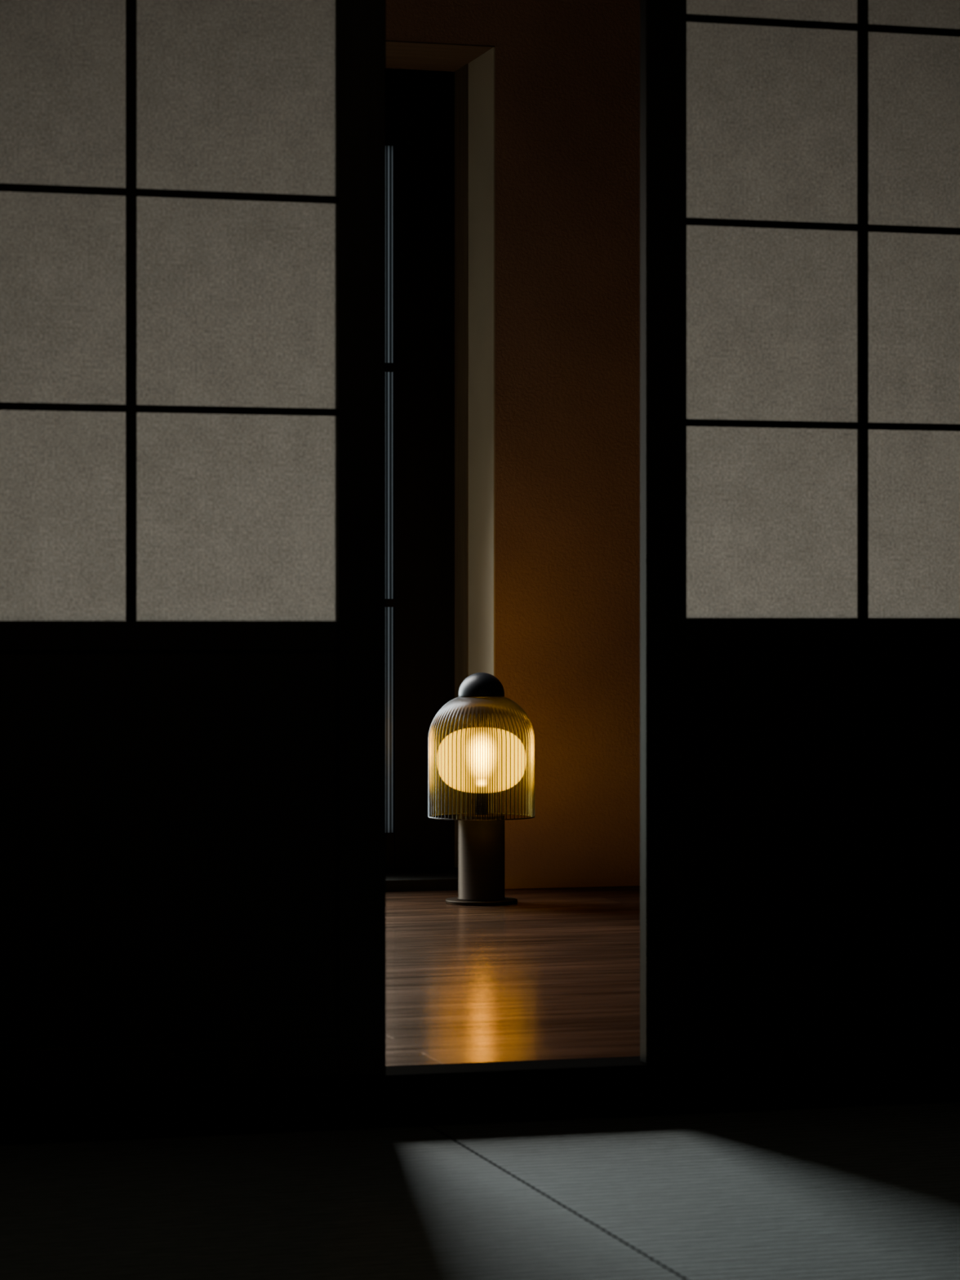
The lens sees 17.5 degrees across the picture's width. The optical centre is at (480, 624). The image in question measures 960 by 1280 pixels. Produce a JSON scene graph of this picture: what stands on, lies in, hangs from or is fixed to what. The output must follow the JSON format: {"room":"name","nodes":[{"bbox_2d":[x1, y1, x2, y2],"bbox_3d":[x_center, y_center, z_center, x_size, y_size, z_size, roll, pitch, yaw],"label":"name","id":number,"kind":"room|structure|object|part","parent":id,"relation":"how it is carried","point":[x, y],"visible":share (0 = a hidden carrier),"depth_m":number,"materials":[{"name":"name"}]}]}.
{"room":"traditional dwelling","nodes":[
{"label":"traditional dwelling","id":0,"kind":"room"},
{"bbox_2d":[386,0,639,888],"bbox_3d":[-0.995,-0.523,8.291,5.200,2.709,0.550,0,0,-16],"label":"wall","id":1,"kind":"structure","parent":0,"point":[567,72],"depth_m":8.35,"materials":[{"name":"paint"}]},
{"bbox_2d":[386,68,454,868],"bbox_3d":[-0.790,-0.431,8.473,1.494,2.205,0.072,0,0,-16],"label":"window","id":2,"kind":"structure","parent":1,"relation":"in","point":[420,104],"depth_m":8.63,"materials":[{"name":"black glass"}]},
{"bbox_3d":[-0.828,-0.375,8.470,1.220,1.898,0.004,0,0,-16],"label":"glass pane","id":3,"kind":"part","parent":2,"relation":"part of","materials":[{"name":"black glass"}]},
{"bbox_2d":[386,866,457,891],"bbox_3d":[-0.743,0.751,8.305,1.494,0.160,0.440,0,0,-16],"label":"trim","id":4,"kind":"structure","parent":1,"relation":"attached to","point":[446,878],"depth_m":8.27,"materials":[{"name":"black wood"}]},
{"bbox_2d":[386,40,494,71],"bbox_3d":[-0.734,-1.536,8.276,1.502,0.004,0.380,0,0,-16],"label":"trim","id":5,"kind":"structure","parent":1,"relation":"attached to","point":[404,55],"depth_m":8.41,"materials":[{"name":"brown wood"}]},
{"bbox_2d":[454,63,468,867],"bbox_3d":[-0.768,-0.431,8.396,1.494,2.205,0.130,0,0,-16],"label":"door frame","id":6,"kind":"structure","parent":1,"relation":"attached to","point":[461,75],"depth_m":8.59,"materials":[{"name":"brown wood"}]},
{"bbox_2d":[468,47,494,813],"bbox_3d":[-0.734,-0.416,8.276,1.502,2.235,0.380,0,0,-16],"label":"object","id":7,"kind":"structure","parent":1,"relation":"attached to","point":[481,69],"depth_m":8.41,"materials":[{"name":"beige paint"}]},
{"bbox_2d":[386,885,639,1066],"bbox_3d":[-0.491,0.767,6.511,5.400,0.131,3.150,0,0,-16],"label":"floor","id":8,"kind":"structure","parent":0,"point":[553,973],"depth_m":6.25,"materials":[{"name":"brown wood"}]},
{"bbox_2d":[427,672,534,906],"bbox_3d":[0.004,0.411,7.892,0.270,0.582,0.270,0,0,29],"label":"floor lamp","id":9,"kind":"object","parent":8,"relation":"on","point":[477,762],"visible":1,"depth_m":7.83,"materials":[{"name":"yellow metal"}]},
{"bbox_2d":[475,791,486,814],"bbox_3d":[0.004,0.444,7.892,0.032,0.069,0.032,0,0,-16],"label":"socket","id":10,"kind":"object","parent":9,"relation":"attached to","point":[476,791],"depth_m":7.88,"materials":[{"name":"black metal"}]},
{"bbox_3d":[0.004,0.332,7.892,0.270,0.306,0.270,0,0,-16],"label":"lamp shade","id":11,"kind":"part","parent":9,"relation":"part of","materials":[{"name":"clear glass"}]},
{"bbox_3d":[0.004,0.342,7.892,0.225,0.166,0.225,0,0,-16],"label":"globe","id":12,"kind":"part","parent":9,"relation":"part of","materials":[{"name":"yellow glass"}]},
{"bbox_3d":[0.680,0.882,2.204,5.660,0.100,5.564,0,0,-16],"label":"floor","id":13,"kind":"structure","parent":0,"visible":0},
{"bbox_2d":[0,1126,684,1279],"bbox_3d":[-0.268,0.807,3.880,0.908,0.050,1.817,0,0,-16],"label":"mat","id":14,"kind":"object","parent":13,"relation":"on","point":[397,1203],"visible":1,"depth_m":4.14,"materials":[{"name":"grey fabric"}]},
{"bbox_2d":[431,1102,959,1279],"bbox_3d":[0.608,0.807,4.128,0.908,0.050,1.817,0,0,-16],"label":"mat","id":15,"kind":"object","parent":13,"relation":"on","point":[866,1193],"visible":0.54,"depth_m":4.36,"materials":[{"name":"grey fabric"}]},
{"bbox_3d":[-0.093,-0.568,4.935,5.460,2.539,0.100,0,0,-16],"label":"wall partition","id":16,"kind":"structure","parent":0,"visible":0},
{"bbox_2d":[0,0,386,1089],"bbox_3d":[-0.688,-0.328,4.731,1.116,2.057,0.033,0,0,-16],"label":"door","id":17,"kind":"structure","parent":16,"relation":"in","point":[193,193],"depth_m":4.80,"materials":[{"name":"black wood"}]},
{"bbox_3d":[-0.689,0.340,4.732,0.966,0.601,0.010,0,0,-16],"label":"panel","id":18,"kind":"part","parent":17,"relation":"part of","materials":[{"name":"black wood"}]},
{"bbox_2d":[0,1051,959,1145],"bbox_3d":[-0.092,0.767,4.932,5.460,0.131,0.106,0,0,-16],"label":"door sill","id":19,"kind":"structure","parent":16,"relation":"attached to","point":[430,1095],"depth_m":4.91,"materials":[{"name":"brown wood"}]},
{"bbox_2d":[640,0,959,1063],"bbox_3d":[0.773,-0.328,5.145,1.064,2.057,0.033,0,0,-16],"label":"door","id":20,"kind":"structure","parent":16,"relation":"in","point":[800,159],"depth_m":5.07,"materials":[{"name":"black wood"}]},
{"bbox_3d":[0.772,0.337,5.145,0.925,0.607,0.010,0,0,-16],"label":"panel","id":21,"kind":"part","parent":20,"relation":"part of","materials":[{"name":"black wood"}]}
]}

